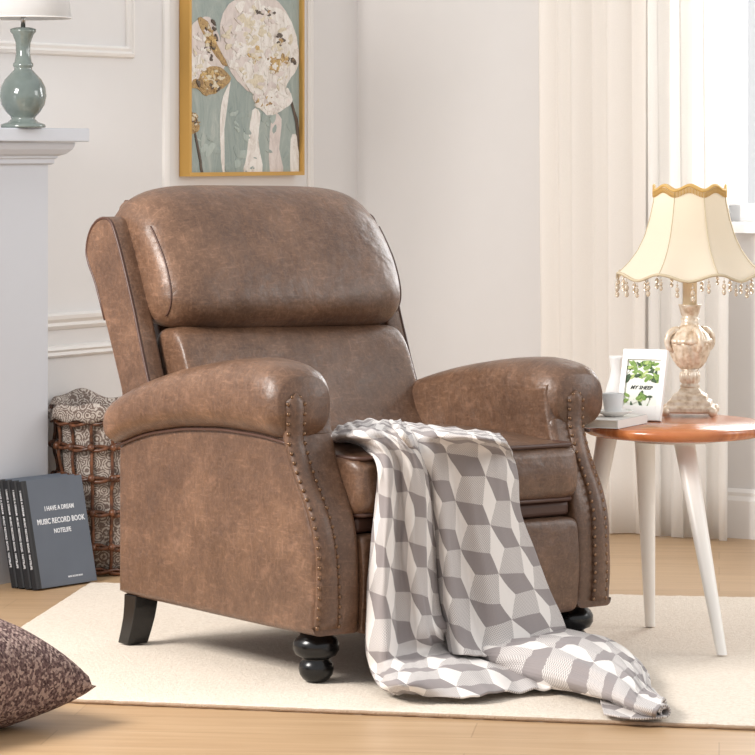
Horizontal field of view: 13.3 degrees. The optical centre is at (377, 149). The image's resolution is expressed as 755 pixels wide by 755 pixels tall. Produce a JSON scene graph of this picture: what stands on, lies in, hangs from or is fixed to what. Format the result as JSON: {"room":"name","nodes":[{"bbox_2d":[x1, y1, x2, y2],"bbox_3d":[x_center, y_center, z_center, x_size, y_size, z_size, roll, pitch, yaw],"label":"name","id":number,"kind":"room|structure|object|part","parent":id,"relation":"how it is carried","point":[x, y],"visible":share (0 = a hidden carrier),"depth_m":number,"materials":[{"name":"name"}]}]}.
{"room":"living room","nodes":[
{"label":"living room","id":0,"kind":"room"},
{"bbox_2d":[0,0,356,473],"bbox_3d":[-1.022,-0.154,8.433,0.120,2.512,3.500,0,0,31],"label":"wall","id":1,"kind":"structure","parent":0,"point":[119,100],"depth_m":8.81,"materials":[{"name":"paint"}]},
{"bbox_2d":[0,0,134,58],"bbox_3d":[-1.043,-0.630,8.267,0.016,0.760,1.459,0,0,31],"label":"trim","id":2,"kind":"structure","parent":1,"relation":"attached to","point":[9,47],"depth_m":8.72,"materials":[{"name":"paint"}]},
{"bbox_2d":[48,310,106,329],"bbox_3d":[-0.545,0.453,9.079,0.024,0.044,1.900,0,0,31],"label":"trim","id":3,"kind":"structure","parent":1,"relation":"attached to","point":[92,318],"depth_m":8.64,"materials":[{"name":"paint"}]},
{"bbox_2d":[48,341,112,357],"bbox_3d":[-0.694,0.533,8.842,0.016,0.032,2.340,0,0,31],"label":"trim","id":4,"kind":"structure","parent":1,"relation":"attached to","point":[79,349],"depth_m":8.67,"materials":[{"name":"paint"}]},
{"bbox_2d":[162,0,313,186],"bbox_3d":[-0.392,-0.364,9.346,0.009,1.492,0.779,0,0,31],"label":"trim","id":5,"kind":"structure","parent":1,"relation":"attached to","point":[165,3],"depth_m":9.03,"materials":[{"name":"paint"}]},
{"bbox_2d":[179,0,304,176],"bbox_3d":[-0.385,-0.406,9.331,0.035,0.960,0.596,0,0,31],"label":"framed painting","id":6,"kind":"object","parent":1,"relation":"attached to","point":[242,62],"visible":1,"depth_m":9.30,"materials":[{"name":"multicoloured paint"}]},
{"bbox_2d":[0,533,754,754],"bbox_3d":[0.000,1.127,6.250,10.000,0.050,9.500,0,0,0],"label":"floor","id":7,"kind":"structure","parent":0,"point":[70,728],"depth_m":6.18,"materials":[{"name":"brown wood"}]},
{"bbox_2d":[0,473,60,587],"bbox_3d":[-0.869,0.966,8.268,0.078,0.271,0.217,0,0,38],"label":"notebook","id":8,"kind":"object","parent":7,"relation":"on","point":[3,509],"visible":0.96,"depth_m":8.18,"materials":[{"name":"paper"}]},
{"bbox_2d":[3,473,67,588],"bbox_3d":[-0.850,0.966,8.252,0.078,0.271,0.217,0,0,38],"label":"notebook","id":9,"kind":"object","parent":7,"relation":"on","point":[6,484],"visible":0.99,"depth_m":8.17,"materials":[{"name":"paper"}]},
{"bbox_2d":[10,474,73,588],"bbox_3d":[-0.831,0.966,8.238,0.078,0.271,0.217,0,0,38],"label":"notebook","id":10,"kind":"object","parent":7,"relation":"on","point":[13,484],"visible":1,"depth_m":8.15,"materials":[{"name":"paper"}]},
{"bbox_2d":[0,128,88,584],"bbox_3d":[-1.275,0.523,7.732,0.171,1.158,1.755,0,0,31],"label":"fireplace mantel","id":11,"kind":"object","parent":7,"relation":"on","point":[26,154],"visible":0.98,"depth_m":8.32,"materials":[{"name":"paint"}]},
{"bbox_2d":[0,0,71,127],"bbox_3d":[-0.898,-0.307,8.235,0.248,0.500,0.248,0,0,0],"label":"table lamp","id":12,"kind":"object","parent":11,"relation":"on","point":[23,95],"visible":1,"depth_m":8.19,"materials":[{"name":"green ceramic"}]},
{"bbox_3d":[-0.898,-0.334,8.235,0.012,0.046,0.012,0,0,0],"label":"stem","id":13,"kind":"part","parent":12,"relation":"part of","materials":[{"name":"silver metal"}]},
{"bbox_3d":[-0.898,-0.446,8.235,0.246,0.222,0.246,0,0,0],"label":"lamp shade","id":14,"kind":"part","parent":12,"relation":"part of","materials":[{"name":"white fabric"}]},
{"bbox_3d":[-1.287,0.009,7.739,0.143,0.058,1.700,0,0,31],"label":"cornice","id":15,"kind":"part","parent":11,"relation":"part of","materials":[{"name":"paint"}]},
{"bbox_2d":[0,128,88,141],"bbox_3d":[-1.275,-0.038,7.732,0.171,0.035,1.755,0,0,31],"label":"shelf","id":16,"kind":"object","parent":11,"relation":"attached to","point":[6,134],"depth_m":8.27,"materials":[{"name":"paint"}]},
{"bbox_2d":[0,619,95,728],"bbox_3d":[-0.838,0.988,6.200,0.432,0.241,0.428,0,0,39],"label":"cushion","id":17,"kind":"object","parent":7,"relation":"on","point":[36,679],"visible":1,"depth_m":6.14,"materials":[{"name":"brown fabric"}]},
{"bbox_2d":[17,475,96,589],"bbox_3d":[-0.811,0.966,8.223,0.078,0.271,0.217,0,0,38],"label":"notebook","id":18,"kind":"object","parent":7,"relation":"on","point":[53,510],"visible":1,"depth_m":8.21,"materials":[{"name":"paper"}]},
{"bbox_2d":[48,388,120,575],"bbox_3d":[-0.724,0.866,8.501,0.286,0.470,0.288,0,0,41],"label":"wicker basket","id":19,"kind":"object","parent":7,"relation":"on","point":[80,441],"visible":0.37,"depth_m":8.40,"materials":[{"name":"wicker"}]},
{"bbox_2d":[21,582,754,729],"bbox_3d":[0.658,1.097,7.050,3.143,0.010,1.884,0,0,10],"label":"rug","id":20,"kind":"object","parent":7,"relation":"on","point":[190,658],"visible":0.54,"depth_m":6.88,"materials":[{"name":"beige carpet"}]},
{"bbox_2d":[85,185,610,681],"bbox_3d":[-0.087,0.585,7.200,0.898,1.010,0.991,0,0,-36],"label":"recliner armchair","id":21,"kind":"object","parent":20,"relation":"on","point":[246,325],"visible":0.95,"depth_m":7.09,"materials":[{"name":"brown leather"}]},
{"bbox_3d":[-0.530,1.034,7.175,0.060,0.112,0.080,0,0,-36],"label":"leg","id":22,"kind":"part","parent":21,"relation":"part of","materials":[{"name":"black wood"}]},
{"bbox_3d":[-0.304,0.775,6.910,0.116,0.421,0.756,0,0,-36],"label":"arm","id":23,"kind":"part","parent":21,"relation":"part of","materials":[{"name":"brown leather"}]},
{"bbox_2d":[114,185,399,327],"bbox_3d":[-0.267,0.245,7.451,0.662,0.329,0.303,0,0,-36],"label":"cushion","id":24,"kind":"object","parent":21,"relation":"on","point":[198,256],"depth_m":7.33,"materials":[{"name":"brown leather"}]},
{"bbox_2d":[157,324,421,425],"bbox_3d":[-0.188,0.525,7.345,0.624,0.269,0.232,0,0,-36],"label":"cushion","id":25,"kind":"object","parent":21,"relation":"on","point":[367,370],"depth_m":7.36,"materials":[{"name":"brown leather"}]},
{"bbox_3d":[-0.136,0.735,6.628,0.069,0.474,0.127,0,0,-36],"label":"panel","id":26,"kind":"part","parent":21,"relation":"part of","materials":[{"name":"brown leather"}]},
{"bbox_3d":[-0.126,1.036,6.676,0.095,0.108,0.095,0,0,-36],"label":"leg","id":27,"kind":"part","parent":21,"relation":"part of","materials":[{"name":"black wood"}]},
{"bbox_3d":[-0.279,0.575,6.924,0.063,0.190,0.619,0,0,-36],"label":"panel","id":28,"kind":"part","parent":21,"relation":"part of","materials":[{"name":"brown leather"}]},
{"bbox_2d":[331,423,576,513],"bbox_3d":[0.029,0.678,7.044,0.592,0.152,0.590,0,0,-36],"label":"seat cushion","id":29,"kind":"object","parent":21,"relation":"on","point":[546,464],"depth_m":6.92,"materials":[{"name":"brown leather"}]},
{"bbox_3d":[-0.021,0.858,7.112,0.574,0.215,0.694,0,0,-36],"label":"rail","id":30,"kind":"part","parent":21,"relation":"part of","materials":[{"name":"leather"}]},
{"bbox_3d":[0.234,0.588,7.302,0.063,0.164,0.619,0,0,-36],"label":"panel","id":31,"kind":"part","parent":21,"relation":"part of","materials":[{"name":"brown leather"}]},
{"bbox_2d":[332,418,670,719],"bbox_3d":[0.232,0.828,6.746,0.664,0.519,1.116,0,0,0],"label":"throw blanket","id":32,"kind":"object","parent":21,"relation":"on","point":[460,602],"visible":0.99,"depth_m":6.67,"materials":[{"name":"grey fabric"}]},
{"bbox_3d":[0.422,1.036,7.080,0.095,0.108,0.095,0,0,-36],"label":"leg","id":33,"kind":"part","parent":21,"relation":"part of","materials":[{"name":"black wood"}]},
{"bbox_3d":[0.247,0.775,7.316,0.096,0.421,0.756,0,0,-36],"label":"arm","id":34,"kind":"part","parent":21,"relation":"part of","materials":[{"name":"brown leather"}]},
{"bbox_3d":[0.451,0.748,7.059,0.042,0.448,0.125,0,0,-33],"label":"panel","id":35,"kind":"part","parent":21,"relation":"part of","materials":[{"name":"brown leather"}]},
{"bbox_2d":[585,414,754,654],"bbox_3d":[0.668,0.852,7.332,0.441,0.476,0.512,0,0,27],"label":"side table","id":36,"kind":"object","parent":20,"relation":"on","point":[683,431],"visible":0.73,"depth_m":7.21,"materials":[{"name":"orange wood"}]},
{"bbox_3d":[0.485,0.867,7.313,0.121,0.446,0.047,0,0,-27],"label":"leg","id":37,"kind":"part","parent":36,"relation":"part of","materials":[{"name":"white paint"}]},
{"bbox_2d":[584,414,646,428],"bbox_3d":[0.529,0.604,7.247,0.087,0.018,0.175,0,0,26],"label":"book","id":38,"kind":"object","parent":36,"relation":"on","point":[628,420],"visible":0.82,"depth_m":7.18,"materials":[{"name":"white paper"}]},
{"bbox_2d":[600,409,632,416],"bbox_3d":[0.528,0.588,7.260,0.084,0.014,0.084,0,0,0],"label":"saucer","id":39,"kind":"object","parent":38,"relation":"on","point":[624,411],"visible":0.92,"depth_m":7.24,"materials":[{"name":"white ceramic"}]},
{"bbox_2d":[602,392,623,411],"bbox_3d":[0.526,0.566,7.260,0.049,0.046,0.049,0,0,0],"label":"cup","id":40,"kind":"object","parent":39,"relation":"on","point":[612,401],"visible":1,"depth_m":7.24,"materials":[{"name":"white ceramic"}]},
{"bbox_2d":[605,356,622,392],"bbox_3d":[0.551,0.544,7.470,0.058,0.140,0.058,0,0,0],"label":"glass vase","id":41,"kind":"object","parent":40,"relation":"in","point":[613,384],"visible":0.49,"depth_m":7.45,"materials":[{"name":"white"}]},
{"bbox_2d":[619,349,668,421],"bbox_3d":[0.602,0.534,7.387,0.107,0.162,0.059,0,0,26],"label":"photo frame","id":42,"kind":"object","parent":36,"relation":"on","point":[643,371],"visible":0.98,"depth_m":7.38,"materials":[{"name":"white paint"}]},
{"bbox_2d":[623,359,660,405],"bbox_3d":[0.603,0.530,7.389,0.083,0.107,0.039,0,0,26],"label":"print","id":43,"kind":"object","parent":42,"relation":"attached to","point":[641,377],"depth_m":7.39,"materials":[{"name":"green"}]},
{"bbox_3d":[0.618,0.867,7.402,0.047,0.446,0.096,0,0,27],"label":"leg","id":44,"kind":"part","parent":36,"relation":"part of","materials":[{"name":"white paint"}]},
{"bbox_2d":[615,184,754,416],"bbox_3d":[0.722,0.345,7.517,0.349,0.534,0.347,0,0,0],"label":"table lamp","id":45,"kind":"object","parent":36,"relation":"on","point":[689,238],"visible":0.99,"depth_m":7.44,"materials":[{"name":"beige fabric"}]},
{"bbox_3d":[0.678,0.437,7.501,0.035,0.060,0.017,0,0,-20],"label":"scroll handle","id":46,"kind":"part","parent":45,"relation":"part of","materials":[{"name":"beige ceramic"}]},
{"bbox_3d":[0.722,0.190,7.517,0.343,0.222,0.343,0,0,0],"label":"lamp shade","id":47,"kind":"part","parent":45,"relation":"part of","materials":[{"name":"white fabric"}]},
{"bbox_3d":[0.739,0.437,7.472,0.017,0.060,0.035,0,0,-20],"label":"scroll handle","id":48,"kind":"part","parent":45,"relation":"part of","materials":[{"name":"beige ceramic"}]},
{"bbox_3d":[0.767,0.437,7.533,0.035,0.060,0.017,0,0,-20],"label":"scroll handle","id":49,"kind":"part","parent":45,"relation":"part of","materials":[{"name":"beige ceramic"}]},
{"bbox_3d":[0.706,0.867,7.140,0.048,0.446,0.273,0,0,-12],"label":"leg","id":50,"kind":"part","parent":36,"relation":"part of","materials":[{"name":"white paint"}]},
{"bbox_2d":[539,0,645,533],"bbox_3d":[0.617,-0.056,9.359,0.337,2.308,0.049,0,0,29],"label":"curtain","id":51,"kind":"object","parent":7,"relation":"on","point":[592,53],"visible":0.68,"depth_m":9.37,"materials":[{"name":"white fabric"}]},
{"bbox_2d":[647,0,728,540],"bbox_3d":[0.881,-0.056,9.205,0.265,2.308,0.038,0,0,31],"label":"curtain","id":52,"kind":"object","parent":7,"relation":"on","point":[688,40],"visible":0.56,"depth_m":9.20,"materials":[{"name":"white fabric"}]},
{"bbox_2d":[357,0,754,488],"bbox_3d":[1.427,-0.154,9.075,3.400,2.512,0.140,0,0,31],"label":"wall","id":53,"kind":"structure","parent":0,"point":[448,90],"depth_m":9.71,"materials":[{"name":"paint"}]},
{"bbox_2d":[727,488,754,539],"bbox_3d":[1.394,1.032,9.002,3.380,0.140,0.018,0,0,31],"label":"baseboard","id":54,"kind":"structure","parent":53,"relation":"attached to","point":[740,502],"depth_m":9.21,"materials":[{"name":"paint"}]},
{"bbox_2d":[729,0,754,221],"bbox_3d":[1.492,-0.477,9.029,1.140,1.365,0.050,0,0,31],"label":"window","id":55,"kind":"structure","parent":53,"relation":"in","point":[740,210],"depth_m":9.29,"materials":[{"name":"glass"}]},
{"bbox_2d":[732,222,754,232],"bbox_3d":[1.459,0.221,8.973,1.240,0.029,0.080,0,0,31],"label":"window sill","id":56,"kind":"structure","parent":53,"relation":"attached to","point":[738,227],"depth_m":9.18,"materials":[{"name":"paint"}]}
]}

